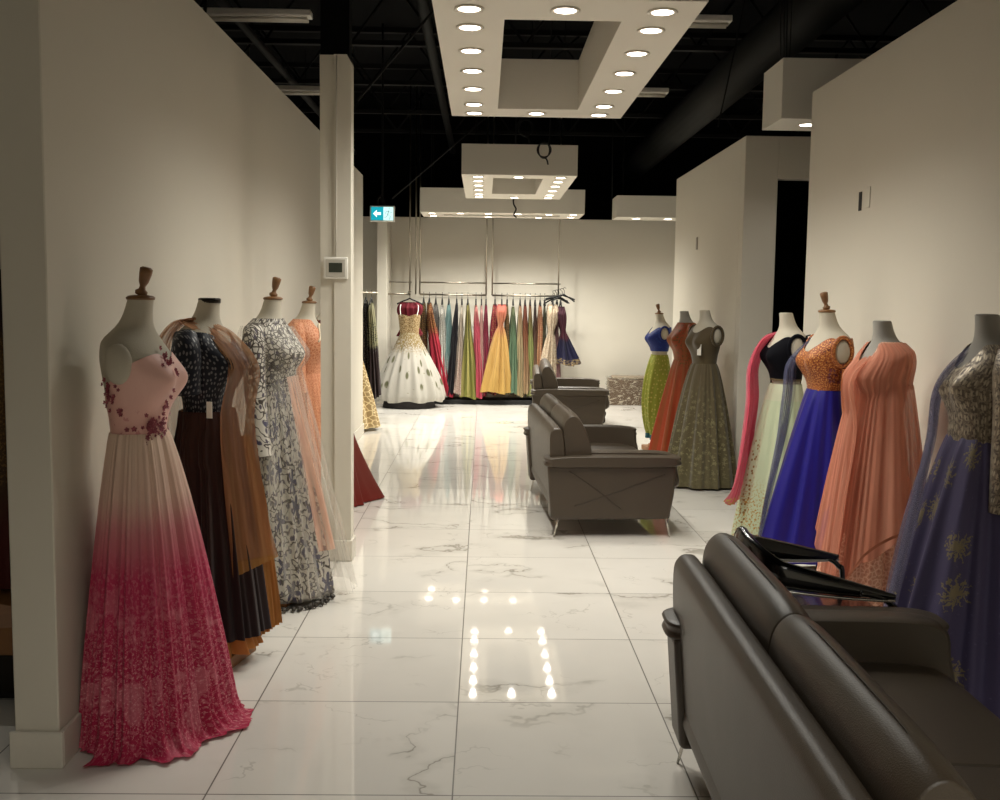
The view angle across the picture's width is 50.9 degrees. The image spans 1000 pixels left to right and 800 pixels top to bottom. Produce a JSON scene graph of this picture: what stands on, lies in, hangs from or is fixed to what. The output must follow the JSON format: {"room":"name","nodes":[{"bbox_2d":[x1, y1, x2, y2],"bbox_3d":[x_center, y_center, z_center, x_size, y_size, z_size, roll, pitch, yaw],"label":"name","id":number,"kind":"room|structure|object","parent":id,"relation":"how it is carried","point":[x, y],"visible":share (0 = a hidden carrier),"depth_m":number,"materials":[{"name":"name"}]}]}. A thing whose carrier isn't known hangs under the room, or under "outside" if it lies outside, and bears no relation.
{"room":"clothing store","nodes":[
{"label":"clothing store","id":0,"kind":"room"},
{"bbox_2d":[0,0,362,730],"bbox_3d":[-1.628,-0.688,7.936,0.150,3.050,9.020,1,5,-1],"label":"wall","id":1,"kind":"structure","parent":0,"point":[135,134],"depth_m":3.89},
{"bbox_2d":[9,731,63,768],"bbox_3d":[-1.578,1.191,3.577,0.180,0.130,0.015,1,5,-1],"label":"baseboard","id":2,"kind":"structure","parent":1,"relation":"attached to","point":[28,749],"depth_m":3.57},
{"bbox_2d":[61,423,363,765],"bbox_3d":[-1.565,0.766,8.075,0.015,0.130,9.020,1,5,-1],"label":"baseboard","id":3,"kind":"structure","parent":1,"relation":"attached to","point":[71,731],"depth_m":3.67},
{"bbox_2d":[377,222,390,403],"bbox_3d":[-1.821,-1.396,16.516,0.150,2.840,0.800,1,5,-1],"label":"wall","id":4,"kind":"structure","parent":0,"point":[383,228],"depth_m":16.13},
{"bbox_2d":[0,401,815,799],"bbox_3d":[-0.442,0.902,8.015,13.400,0.100,22.200,1,5,-1],"label":"floor","id":5,"kind":"structure","parent":0,"point":[476,651],"depth_m":4.77,"materials":[{"name":"tile"}]},
{"bbox_2d":[0,589,13,697],"bbox_3d":[-2.685,0.940,5.071,1.620,0.320,2.000,1,5,-1],"label":"display platform","id":6,"kind":"object","parent":5,"relation":"on","point":[6,641],"visible":0.02,"depth_m":4.12,"materials":[{"name":"metal"}]},
{"bbox_2d":[0,259,10,588],"bbox_3d":[-2.191,0.050,4.749,0.532,1.526,0.599,1,5,-1],"label":"dress form","id":7,"kind":"object","parent":6,"relation":"on","point":[5,578],"visible":0.05,"depth_m":4.54,"materials":[{"name":"fabric"}]},
{"bbox_2d":[79,266,253,766],"bbox_3d":[-1.223,0.378,3.809,0.594,1.714,0.684,1,5,2],"label":"dress form","id":8,"kind":"object","parent":5,"relation":"on","point":[158,681],"visible":1,"depth_m":3.69,"materials":[{"name":"fabric"}]},
{"bbox_2d":[160,298,282,667],"bbox_3d":[-1.241,0.358,4.607,0.522,1.604,0.492,2,6,11],"label":"dress form","id":9,"kind":"object","parent":5,"relation":"on","point":[221,466],"visible":0.67,"depth_m":4.49,"materials":[{"name":"fabric"}]},
{"bbox_2d":[241,277,354,612],"bbox_3d":[-1.098,0.213,5.562,0.655,1.718,0.601,3,6,20],"label":"dress form","id":10,"kind":"object","parent":5,"relation":"on","point":[295,502],"visible":0.7,"depth_m":5.45,"materials":[{"name":"fabric"}]},
{"bbox_2d":[288,286,320,481],"bbox_3d":[-1.269,0.075,7.132,0.502,1.692,0.532,1,5,-1],"label":"dress form","id":11,"kind":"object","parent":5,"relation":"on","point":[307,329],"visible":0.3,"depth_m":7.00,"materials":[{"name":"fabric"}]},
{"bbox_2d":[320,0,355,560],"bbox_3d":[-0.980,-1.455,6.312,0.205,4.900,0.170,1,5,-1],"label":"column","id":12,"kind":"structure","parent":5,"relation":"on","point":[336,295],"depth_m":6.32,"materials":[{"name":"white paint"}]},
{"bbox_2d":[324,257,347,278],"bbox_3d":[-0.983,-0.790,6.285,0.144,0.130,0.028,1,5,-1],"label":"thermostat","id":13,"kind":"object","parent":12,"relation":"attached to","point":[334,267],"visible":1,"depth_m":6.27,"materials":[{"name":"white plastic"}]},
{"bbox_2d":[336,56,336,255],"bbox_3d":[-0.970,-1.443,6.234,0.007,1.170,0.008,1,5,-1],"label":"wire","id":14,"kind":"object","parent":12,"relation":"attached to","point":[336,56],"visible":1,"depth_m":6.23,"materials":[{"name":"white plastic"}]},
{"bbox_2d":[316,312,384,506],"bbox_3d":[-1.264,0.027,8.268,0.500,1.574,0.859,3,6,23],"label":"dress form","id":15,"kind":"object","parent":5,"relation":"on","point":[366,489],"visible":0.03,"depth_m":8.33,"materials":[{"name":"fabric"}]},
{"bbox_2d":[363,362,380,428],"bbox_3d":[-1.760,-0.476,12.934,0.586,1.683,0.707,1,5,6],"label":"dress form","id":16,"kind":"object","parent":5,"relation":"on","point":[370,415],"visible":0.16,"depth_m":12.85,"materials":[{"name":"fabric"}]},
{"bbox_2d":[374,305,445,408],"bbox_3d":[-1.351,-0.660,15.740,1.069,1.534,0.860,1,5,5],"label":"gown","id":17,"kind":"object","parent":5,"relation":"on","point":[410,378],"visible":0.98,"depth_m":15.51,"materials":[{"name":"white fabric"}]},
{"bbox_2d":[434,397,531,404],"bbox_3d":[-0.448,0.009,16.560,2.850,0.070,0.520,1,5,-1],"label":"platform","id":18,"kind":"object","parent":5,"relation":"on","point":[448,400],"visible":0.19,"depth_m":16.31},
{"bbox_2d":[530,358,609,424],"bbox_3d":[0.862,-0.074,13.451,0.959,0.857,1.840,1,5,1],"label":"leather sofa","id":19,"kind":"object","parent":5,"relation":"on","point":[584,397],"visible":0.82,"depth_m":12.58,"materials":[{"name":"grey leather"}]},
{"bbox_2d":[540,362,557,388],"bbox_3d":[0.608,-0.232,13.015,0.220,0.457,0.844,1,5,1],"label":"cushion","id":20,"kind":"object","parent":19,"relation":"on","point":[548,380],"depth_m":12.59,"materials":[{"name":"brown leather"}]},
{"bbox_2d":[556,377,598,386],"bbox_3d":[0.951,-0.159,14.189,0.817,0.284,0.130,1,5,1],"label":"armrest","id":21,"kind":"object","parent":19,"relation":"on","point":[572,382],"depth_m":14.12,"materials":[{"name":"brown leather"}]},
{"bbox_2d":[558,386,609,408],"bbox_3d":[0.916,-0.019,12.706,0.817,0.284,0.130,1,5,1],"label":"armrest","id":22,"kind":"object","parent":19,"relation":"on","point":[559,387],"depth_m":12.64,"materials":[{"name":"brown leather"}]},
{"bbox_2d":[523,393,681,536],"bbox_3d":[0.725,0.435,8.047,0.959,0.857,1.840,0,5,-4],"label":"leather sofa","id":23,"kind":"object","parent":5,"relation":"on","point":[582,471],"visible":1,"depth_m":7.18,"materials":[{"name":"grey leather"}]},
{"bbox_2d":[539,393,562,415],"bbox_3d":[0.456,0.199,8.436,0.220,0.457,0.844,0,5,-4],"label":"cushion","id":24,"kind":"object","parent":23,"relation":"on","point":[548,401],"depth_m":8.27,"materials":[{"name":"brown leather"}]},
{"bbox_2d":[550,403,591,454],"bbox_3d":[0.507,0.279,7.592,0.220,0.457,0.844,0,5,-4],"label":"cushion","id":25,"kind":"object","parent":23,"relation":"on","point":[573,439],"depth_m":7.17,"materials":[{"name":"brown leather"}]},
{"bbox_2d":[583,424,637,449],"bbox_3d":[0.751,0.349,8.790,0.817,0.284,0.130,0,5,-4],"label":"armrest","id":26,"kind":"object","parent":23,"relation":"on","point":[613,434],"depth_m":8.73,"materials":[{"name":"brown leather"}]},
{"bbox_2d":[590,443,636,449],"bbox_3d":[0.840,0.461,8.409,0.641,0.154,0.692,0,5,-4],"label":"seat cushion","id":27,"kind":"object","parent":23,"relation":"on","point":[597,446],"depth_m":8.55,"materials":[{"name":"brown leather"}]},
{"bbox_2d":[591,449,678,487],"bbox_3d":[0.841,0.490,7.310,0.817,0.284,0.130,0,5,-4],"label":"armrest","id":28,"kind":"object","parent":23,"relation":"on","point":[594,452],"depth_m":7.25,"materials":[{"name":"brown leather"}]},
{"bbox_2d":[606,375,643,404],"bbox_3d":[2.048,-0.157,16.643,0.714,0.450,0.445,1,5,-1],"label":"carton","id":29,"kind":"object","parent":5,"relation":"on","point":[623,389],"visible":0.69,"depth_m":16.45,"materials":[{"name":"cardboard"}]},
{"bbox_2d":[641,304,671,449],"bbox_3d":[1.710,-0.243,11.404,0.310,1.597,0.373,0,5,-7],"label":"dress form","id":30,"kind":"object","parent":5,"relation":"on","point":[658,366],"visible":0.82,"depth_m":11.27,"materials":[{"name":"fabric"}]},
{"bbox_2d":[648,311,695,451],"bbox_3d":[1.696,-0.086,10.085,0.542,1.534,0.544,-2,6,-28],"label":"dress form","id":31,"kind":"object","parent":5,"relation":"on","point":[663,426],"visible":0.46,"depth_m":9.98,"materials":[{"name":"orange fabric"}]},
{"bbox_2d":[668,310,736,488],"bbox_3d":[1.743,-0.016,9.261,0.561,1.550,0.693,-2,6,-28],"label":"dress form","id":32,"kind":"object","parent":5,"relation":"on","point":[701,435],"visible":0.93,"depth_m":9.12,"materials":[{"name":"fabric"}]},
{"bbox_2d":[723,313,810,535],"bbox_3d":[1.811,0.206,6.900,0.571,1.555,0.578,3,6,20],"label":"dress form","id":33,"kind":"object","parent":5,"relation":"on","point":[777,350],"visible":0.63,"depth_m":6.80,"materials":[{"name":"fabric"}]},
{"bbox_2d":[758,292,853,569],"bbox_3d":[1.742,0.224,6.030,0.597,1.675,0.576,0,5,-9],"label":"dress form","id":34,"kind":"object","parent":5,"relation":"on","point":[792,513],"visible":0.66,"depth_m":5.92,"materials":[{"name":"fabric"}]},
{"bbox_2d":[734,526,896,606],"bbox_3d":[1.166,0.864,3.998,0.573,0.777,0.602,1,5,-1],"label":"chair","id":35,"kind":"object","parent":5,"relation":"on","point":[808,586],"visible":0.32,"depth_m":3.75,"materials":[{"name":"leather"}]},
{"bbox_2d":[662,533,999,799],"bbox_3d":[1.024,0.945,2.691,0.959,0.857,2.010,1,5,1],"label":"leather sofa","id":36,"kind":"object","parent":5,"relation":"on","point":[773,696],"visible":1,"depth_m":2.70,"materials":[{"name":"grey leather"}]},
{"bbox_2d":[702,533,810,653],"bbox_3d":[0.785,0.704,3.140,0.220,0.457,0.929,1,5,1],"label":"cushion","id":37,"kind":"object","parent":36,"relation":"on","point":[762,602],"depth_m":2.96,"materials":[{"name":"brown leather"}]},
{"bbox_2d":[769,614,976,799],"bbox_3d":[0.775,0.792,2.209,0.220,0.457,0.929,1,5,1],"label":"cushion","id":38,"kind":"object","parent":36,"relation":"on","point":[887,752],"depth_m":2.02,"materials":[{"name":"brown leather"}]},
{"bbox_2d":[805,610,954,680],"bbox_3d":[1.105,0.852,3.515,0.817,0.284,0.130,1,5,1],"label":"armrest","id":39,"kind":"object","parent":36,"relation":"on","point":[870,637],"depth_m":3.44,"materials":[{"name":"brown leather"}]},
{"bbox_2d":[857,662,999,767],"bbox_3d":[1.165,0.969,3.086,0.641,0.154,0.777,1,5,1],"label":"seat cushion","id":40,"kind":"object","parent":36,"relation":"on","point":[962,728],"depth_m":3.06,"materials":[{"name":"brown leather"}]},
{"bbox_2d":[953,766,999,799],"bbox_3d":[1.156,1.042,2.304,0.641,0.154,0.777,1,5,1],"label":"seat cushion","id":41,"kind":"object","parent":36,"relation":"on","point":[983,781],"depth_m":2.60,"materials":[{"name":"brown leather"}]},
{"bbox_2d":[814,320,923,606],"bbox_3d":[1.783,0.383,5.111,0.508,1.537,0.618,0,5,-7],"label":"dress form","id":42,"kind":"object","parent":5,"relation":"on","point":[874,466],"visible":0.81,"depth_m":4.96,"materials":[{"name":"orange fabric"}]},
{"bbox_2d":[884,314,999,718],"bbox_3d":[1.786,0.458,4.085,0.604,1.582,0.752,2,5,11],"label":"dress form","id":43,"kind":"object","parent":5,"relation":"on","point":[947,566],"visible":0.78,"depth_m":3.93,"materials":[{"name":"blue fabric"}]},
{"bbox_2d":[363,216,675,388],"bbox_3d":[-0.563,-1.466,17.006,13.200,2.920,0.150,1,5,-1],"label":"wall","id":44,"kind":"structure","parent":0,"point":[616,273],"depth_m":16.89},
{"bbox_2d":[299,107,810,219],"bbox_3d":[-0.575,-2.600,18.480,13.400,4.900,0.100,1,5,-1],"label":"wall","id":45,"kind":"structure","parent":0,"point":[594,174],"depth_m":18.29,"materials":[{"name":"black paint"}]},
{"bbox_2d":[194,0,955,113],"bbox_3d":[-0.378,-4.075,7.545,13.400,0.100,22.200,1,5,-1],"label":"ceiling","id":46,"kind":"structure","parent":0,"point":[871,17],"depth_m":13.27,"materials":[{"name":"black paint"}]},
{"bbox_2d":[201,7,312,22],"bbox_3d":[-2.095,-3.625,8.565,1.110,1.033,0.140,1,5,-1],"label":"strip light","id":47,"kind":"object","parent":46,"relation":"hanging from","point":[216,14],"visible":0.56,"depth_m":8.56,"materials":[{"name":"white plastic"}]},
{"bbox_2d":[270,63,319,94],"bbox_3d":[-2.248,-3.918,11.649,1.000,1.033,0.140,1,5,-1],"label":"strip light","id":48,"kind":"object","parent":46,"relation":"hanging from","point":[286,89],"visible":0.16,"depth_m":11.64,"materials":[{"name":"white plastic"}]},
{"bbox_2d":[248,46,376,293],"bbox_3d":[-2.504,-3.028,13.839,1.780,3.224,0.028,1,5,-1],"label":"rail","id":49,"kind":"object","parent":46,"relation":"hanging from","point":[352,46],"visible":0.12,"depth_m":13.71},
{"bbox_3d":[-1.715,-1.371,14.009,0.022,0.204,0.390,1,5,-1],"label":"clothes hanger","id":50,"kind":"object","parent":49,"relation":"hanging from","visible":0},
{"bbox_2d":[367,303,380,398],"bbox_3d":[-1.688,-0.666,14.074,0.196,1.264,0.604,1,5,-1],"label":"garment","id":51,"kind":"object","parent":50,"relation":"hanging from","point":[374,369],"visible":0.86,"depth_m":13.92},
{"bbox_2d":[370,23,394,221],"bbox_3d":[-1.421,-3.346,12.708,0.300,2.350,0.086,1,5,-1],"label":"exit sign","id":52,"kind":"object","parent":46,"relation":"hanging from","point":[378,213],"visible":0.99,"depth_m":12.79,"materials":[{"name":"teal plastic"}]},
{"bbox_2d":[376,86,417,294],"bbox_3d":[-1.591,-3.248,16.292,0.622,3.224,0.227,1,5,-1],"label":"rail","id":53,"kind":"object","parent":46,"relation":"hanging from","point":[409,281],"visible":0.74,"depth_m":16.24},
{"bbox_2d":[397,291,422,304],"bbox_3d":[-1.349,-1.526,15.707,0.390,0.204,0.022,1,5,-1],"label":"clothes hanger","id":54,"kind":"object","parent":53,"relation":"hanging from","point":[408,291],"visible":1,"depth_m":15.70,"materials":[{"name":"metal"}]},
{"bbox_2d":[397,302,422,335],"bbox_3d":[-1.358,-1.213,15.798,0.410,0.515,0.250,1,5,-1],"label":"blouse","id":55,"kind":"object","parent":54,"relation":"hanging from","point":[407,308],"visible":0.56,"depth_m":15.73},
{"bbox_2d":[419,86,488,295],"bbox_3d":[-0.714,-3.238,16.307,1.056,3.224,0.227,1,5,-1],"label":"rail","id":56,"kind":"object","parent":46,"relation":"hanging from","point":[420,282],"visible":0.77,"depth_m":16.29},
{"bbox_3d":[-0.670,-1.572,16.286,0.022,0.204,0.390,1,5,-1],"label":"clothes hanger","id":57,"kind":"object","parent":56,"relation":"hanging from","visible":0},
{"bbox_2d":[447,303,457,394],"bbox_3d":[-0.758,-0.785,16.366,0.207,1.443,0.568,0,5,-3],"label":"gown","id":58,"kind":"object","parent":57,"relation":"hanging from","point":[454,335],"visible":0.98,"depth_m":16.22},
{"bbox_3d":[-1.091,-1.573,16.239,0.022,0.204,0.390,1,5,-1],"label":"clothes hanger","id":59,"kind":"object","parent":56,"relation":"hanging from","visible":0},
{"bbox_2d":[427,302,454,396],"bbox_3d":[-0.916,-0.772,16.315,0.446,1.475,0.562,1,5,-1],"label":"gown","id":60,"kind":"object","parent":59,"relation":"hanging from","point":[433,334],"visible":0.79,"depth_m":16.17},
{"bbox_3d":[-1.187,-1.586,16.357,0.022,0.204,0.390,1,5,-1],"label":"clothes hanger","id":61,"kind":"object","parent":56,"relation":"hanging from","visible":0},
{"bbox_2d":[419,303,427,350],"bbox_3d":[-1.208,-0.812,16.427,0.187,1.414,0.550,0,5,-3],"label":"gown","id":62,"kind":"object","parent":61,"relation":"hanging from","point":[423,320],"visible":0.35,"depth_m":16.27,"materials":[{"name":"orange fabric"}]},
{"bbox_3d":[-0.796,-1.581,16.364,0.022,0.204,0.390,1,5,-1],"label":"clothes hanger","id":63,"kind":"object","parent":56,"relation":"hanging from","visible":0},
{"bbox_2d":[445,303,451,373],"bbox_3d":[-0.819,-0.804,16.433,0.162,1.412,0.560,1,5,-1],"label":"gown","id":64,"kind":"object","parent":63,"relation":"hanging from","point":[448,319],"visible":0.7,"depth_m":16.28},
{"bbox_2d":[392,36,580,198],"bbox_3d":[-0.148,-3.501,12.927,2.364,2.066,0.024,1,5,-1],"label":"brace","id":65,"kind":"object","parent":46,"relation":"hanging from","point":[575,39],"visible":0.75,"depth_m":12.95,"materials":[{"name":"paint"}]},
{"bbox_2d":[420,115,584,218],"bbox_3d":[0.041,-3.719,15.295,2.340,2.057,0.950,1,5,-1],"label":"box","id":66,"kind":"object","parent":46,"relation":"hanging from","point":[434,202],"visible":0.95,"depth_m":14.91,"materials":[{"name":"white"}]},
{"bbox_2d":[254,62,762,119],"bbox_3d":[-0.495,-4.375,14.848,13.200,0.680,0.080,1,5,-1],"label":"joist","id":67,"kind":"object","parent":46,"relation":"attached to","point":[292,65],"visible":0.14,"depth_m":14.83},
{"bbox_2d":[462,21,577,199],"bbox_3d":[0.205,-3.543,12.767,1.270,1.927,2.720,1,5,-1],"label":"ceiling light fixture","id":68,"kind":"object","parent":46,"relation":"hanging from","point":[489,171],"visible":1,"depth_m":11.50,"materials":[{"name":"white"}]},
{"bbox_2d":[491,117,561,296],"bbox_3d":[0.430,-3.225,16.326,1.091,3.224,0.227,1,5,-1],"label":"rail","id":69,"kind":"object","parent":46,"relation":"hanging from","point":[492,283],"visible":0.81,"depth_m":16.34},
{"bbox_3d":[0.817,-1.549,16.241,0.022,0.204,0.390,1,5,-1],"label":"clothes hanger","id":70,"kind":"object","parent":69,"relation":"hanging from","visible":0},
{"bbox_2d":[540,304,558,375],"bbox_3d":[0.708,-0.764,16.306,0.389,1.441,0.529,1,5,-1],"label":"gown","id":71,"kind":"object","parent":70,"relation":"hanging from","point":[549,349],"visible":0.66,"depth_m":16.17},
{"bbox_3d":[0.392,-1.568,16.383,0.022,0.204,0.390,1,5,-1],"label":"clothes hanger","id":72,"kind":"object","parent":69,"relation":"hanging from","visible":0},
{"bbox_2d":[522,304,529,393],"bbox_3d":[0.412,-0.801,16.450,0.160,1.395,0.545,1,5,-1],"label":"gown","id":73,"kind":"object","parent":72,"relation":"hanging from","point":[526,380],"visible":0.89,"depth_m":16.30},
{"bbox_3d":[0.549,-1.566,16.386,0.022,0.204,0.390,1,5,-1],"label":"clothes hanger","id":74,"kind":"object","parent":69,"relation":"hanging from","visible":0},
{"bbox_2d":[533,304,536,364],"bbox_3d":[0.554,-0.780,16.468,0.114,1.434,0.560,1,5,-1],"label":"gown","id":75,"kind":"object","parent":74,"relation":"hanging from","point":[535,311],"visible":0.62,"depth_m":16.29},
{"bbox_3d":[0.627,-1.565,16.387,0.022,0.204,0.390,1,5,-1],"label":"clothes hanger","id":76,"kind":"object","parent":69,"relation":"hanging from","visible":0},
{"bbox_2d":[537,305,542,365],"bbox_3d":[0.619,-0.788,16.461,0.154,1.406,0.577,1,5,-1],"label":"gown","id":77,"kind":"object","parent":76,"relation":"hanging from","point":[539,314],"visible":0.58,"depth_m":16.29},
{"bbox_3d":[0.892,-1.567,16.441,0.022,0.204,0.390,1,5,-1],"label":"clothes hanger","id":78,"kind":"object","parent":69,"relation":"hanging from","visible":0},
{"bbox_2d":[556,306,580,366],"bbox_3d":[1.049,-0.994,16.339,0.452,0.917,0.553,1,5,-1],"label":"gown","id":79,"kind":"object","parent":78,"relation":"hanging from","point":[566,354],"visible":0.92,"depth_m":16.22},
{"bbox_2d":[217,24,900,91],"bbox_3d":[-0.464,-4.187,12.857,13.200,0.680,0.080,1,5,-1],"label":"joist","id":80,"kind":"object","parent":46,"relation":"attached to","point":[225,27],"visible":0.3,"depth_m":12.83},
{"bbox_2d":[199,0,932,54],"bbox_3d":[-0.433,-3.998,10.866,13.200,0.680,0.080,1,5,-1],"label":"joist","id":81,"kind":"object","parent":46,"relation":"attached to","point":[244,41],"visible":0.27,"depth_m":10.88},
{"bbox_2d":[432,0,708,118],"bbox_3d":[0.308,-2.925,6.237,1.265,1.927,3.100,1,5,-1],"label":"ceiling light fixture","id":82,"kind":"object","parent":46,"relation":"hanging from","point":[627,42],"visible":1,"depth_m":6.06,"materials":[{"name":"white"}]},
{"bbox_2d":[592,21,668,96],"bbox_3d":[1.330,-3.859,11.509,1.050,1.033,0.140,1,5,-1],"label":"strip light","id":83,"kind":"object","parent":46,"relation":"hanging from","point":[646,92],"visible":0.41,"depth_m":11.51,"materials":[{"name":"white plastic"}]},
{"bbox_2d":[612,118,675,220],"bbox_3d":[3.351,-3.703,15.573,3.270,2.057,0.600,1,5,-1],"label":"soffit box","id":84,"kind":"object","parent":46,"relation":"hanging from","point":[624,207],"visible":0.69,"depth_m":15.34,"materials":[{"name":"white"}]},
{"bbox_2d":[689,5,732,28],"bbox_3d":[1.350,-3.581,8.572,1.100,1.033,0.140,1,5,-1],"label":"strip light","id":85,"kind":"object","parent":46,"relation":"hanging from","point":[702,20],"visible":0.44,"depth_m":8.58,"materials":[{"name":"white plastic"}]},
{"bbox_2d":[762,0,863,130],"bbox_3d":[3.099,-3.054,7.986,2.010,1.927,0.540,1,5,-1],"label":"ceiling light fixture","id":86,"kind":"object","parent":46,"relation":"hanging from","point":[790,84],"visible":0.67,"depth_m":7.78,"materials":[{"name":"white"}]},
{"bbox_3d":[-0.521,-4.536,16.540,13.200,0.680,0.080,1,5,-1],"label":"joist","id":87,"kind":"object","parent":46,"relation":"attached to","visible":0},
{"bbox_2d":[215,0,356,154],"bbox_3d":[-2.329,-3.446,10.186,0.080,0.076,15.000,1,5,-1],"label":"ceiling pipe","id":88,"kind":"object","parent":87,"relation":"hanging from","point":[246,29],"visible":0.76,"depth_m":10.52,"materials":[{"name":"metal"}]},
{"bbox_2d":[416,0,455,153],"bbox_3d":[-0.679,-3.477,10.208,0.100,0.100,15.000,1,5,-1],"label":"ceiling pipe","id":89,"kind":"object","parent":87,"relation":"hanging from","point":[422,5],"visible":1,"depth_m":11.05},
{"bbox_3d":[-0.403,-3.810,8.875,13.200,0.680,0.080,1,5,-1],"label":"joist","id":90,"kind":"object","parent":46,"relation":"attached to","visible":0},
{"bbox_2d":[357,10,433,100],"bbox_3d":[-0.610,-3.255,8.925,1.216,1.414,0.024,1,5,-1],"label":"brace","id":91,"kind":"object","parent":90,"relation":"attached to","point":[432,11],"visible":1,"depth_m":8.94,"materials":[{"name":"paint"}]},
{"bbox_3d":[-0.326,-3.338,3.898,13.200,0.680,0.080,1,5,-1],"label":"joist","id":92,"kind":"object","parent":46,"relation":"attached to","visible":0},
{"bbox_2d":[622,0,864,178],"bbox_3d":[2.465,-3.350,10.570,0.440,0.440,15.600,1,5,-1],"label":"air duct","id":93,"kind":"object","parent":92,"relation":"hanging from","point":[757,52],"visible":0.98,"depth_m":10.29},
{"bbox_2d":[672,139,741,430],"bbox_3d":[2.147,-0.917,10.881,0.150,3.050,3.110,1,5,-1],"label":"wall","id":94,"kind":"structure","parent":0,"point":[708,195],"depth_m":10.30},
{"bbox_2d":[732,136,810,465],"bbox_3d":[2.702,-0.758,9.267,1.210,3.050,0.150,1,5,-1],"label":"wall","id":95,"kind":"structure","parent":0,"point":[759,154],"depth_m":9.14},
{"bbox_2d":[770,181,808,383],"bbox_3d":[4.117,-0.955,11.551,3.810,3.050,0.050,1,5,-1],"label":"doorway","id":96,"kind":"structure","parent":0,"point":[792,196],"depth_m":11.45,"materials":[{"name":"black paint"}]},
{"bbox_2d":[801,0,999,480],"bbox_3d":[2.261,-0.093,2.176,0.150,3.050,10.280,1,5,-1],"label":"wall","id":97,"kind":"structure","parent":0,"point":[915,122],"depth_m":5.39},
{"bbox_3d":[-1.785,-1.371,14.007,0.022,0.204,0.390,1,5,-1],"label":"clothes hanger","id":98,"kind":"object","parent":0,"visible":0},
{"bbox_2d":[363,303,376,397],"bbox_3d":[-1.758,-0.654,14.067,0.200,1.281,0.573,1,5,-1],"label":"garment","id":99,"kind":"object","parent":98,"relation":"hanging from","point":[366,343],"visible":0.41,"depth_m":13.88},
{"bbox_3d":[-0.897,-1.578,16.312,0.022,0.204,0.390,1,5,-1],"label":"clothes hanger","id":100,"kind":"object","parent":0,"visible":0},
{"bbox_2d":[439,305,447,396],"bbox_3d":[-0.865,-0.769,16.394,0.242,1.412,0.537,1,5,-1],"label":"gown","id":101,"kind":"object","parent":100,"relation":"hanging from","point":[442,324],"visible":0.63,"depth_m":16.22,"materials":[{"name":"white fabric"}]},
{"bbox_3d":[-0.593,-1.579,16.367,0.022,0.204,0.390,1,5,-1],"label":"clothes hanger","id":102,"kind":"object","parent":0,"visible":0},
{"bbox_2d":[453,305,463,395],"bbox_3d":[-0.648,-0.784,16.440,0.253,1.390,0.525,1,5,-1],"label":"gown","id":103,"kind":"object","parent":102,"relation":"hanging from","point":[459,352],"visible":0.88,"depth_m":16.29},
{"bbox_3d":[-0.497,-1.568,16.269,0.022,0.204,0.390,1,5,-1],"label":"clothes hanger","id":104,"kind":"object","parent":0,"visible":0},
{"bbox_2d":[459,303,477,399],"bbox_3d":[-0.453,-0.766,16.351,0.343,1.485,0.534,1,5,-1],"label":"gown","id":105,"kind":"object","parent":104,"relation":"hanging from","point":[468,372],"visible":0.97,"depth_m":16.21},
{"bbox_3d":[-0.373,-1.571,16.311,0.022,0.204,0.390,1,5,-1],"label":"clothes hanger","id":106,"kind":"object","parent":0,"visible":0},
{"bbox_2d":[473,305,485,398],"bbox_3d":[-0.313,-0.757,16.384,0.222,1.446,0.540,1,5,-1],"label":"gown","id":107,"kind":"object","parent":106,"relation":"hanging from","point":[477,337],"visible":0.89,"depth_m":16.24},
{"bbox_3d":[-0.217,-1.575,16.373,0.022,0.204,0.390,1,5,-1],"label":"clothes hanger","id":108,"kind":"object","parent":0,"visible":0},
{"bbox_2d":[483,305,488,393],"bbox_3d":[-0.227,-0.801,16.439,0.160,1.386,0.533,1,5,-1],"label":"gown","id":109,"kind":"object","parent":108,"relation":"hanging from","point":[485,329],"visible":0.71,"depth_m":16.29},
{"bbox_3d":[-0.077,-1.575,16.395,0.022,0.204,0.390,1,5,-1],"label":"clothes hanger","id":110,"kind":"object","parent":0,"visible":0},
{"bbox_2d":[488,304,498,395],"bbox_3d":[-0.088,-0.792,16.463,0.195,1.415,0.532,1,5,-1],"label":"gown","id":111,"kind":"object","parent":110,"relation":"hanging from","point":[493,325],"visible":0.31,"depth_m":16.30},
{"bbox_3d":[0.028,-1.553,16.178,0.022,0.204,0.390,1,5,-1],"label":"clothes hanger","id":112,"kind":"object","parent":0,"visible":0},
{"bbox_2d":[480,304,510,393],"bbox_3d":[-0.051,-0.793,16.250,0.527,1.373,0.541,1,5,-1],"label":"gown","id":113,"kind":"object","parent":112,"relation":"hanging from","point":[497,373],"visible":0.99,"depth_m":16.11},
{"bbox_3d":[0.205,-1.570,16.380,0.022,0.204,0.390,1,5,-1],"label":"clothes hanger","id":114,"kind":"object","parent":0,"visible":0},
{"bbox_2d":[505,306,517,394],"bbox_3d":[0.199,-0.769,16.456,0.269,1.387,0.566,1,5,-1],"label":"gown","id":115,"kind":"object","parent":114,"relation":"hanging from","point":[513,360],"visible":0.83,"depth_m":16.30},
{"bbox_3d":[0.314,-1.569,16.382,0.022,0.204,0.390,1,5,-1],"label":"clothes hanger","id":116,"kind":"object","parent":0,"visible":0},
{"bbox_2d":[514,305,524,397],"bbox_3d":[0.322,-0.769,16.452,0.197,1.429,0.531,1,5,-1],"label":"gown","id":117,"kind":"object","parent":116,"relation":"hanging from","point":[520,372],"visible":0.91,"depth_m":16.30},
{"bbox_3d":[0.471,-1.567,16.384,0.022,0.204,0.390,1,5,-1],"label":"clothes hanger","id":118,"kind":"object","parent":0,"visible":0},
{"bbox_2d":[526,305,533,396],"bbox_3d":[0.510,-0.770,16.466,0.192,1.443,0.541,1,5,-1],"label":"gown","id":119,"kind":"object","parent":118,"relation":"hanging from","point":[530,323],"visible":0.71,"depth_m":16.30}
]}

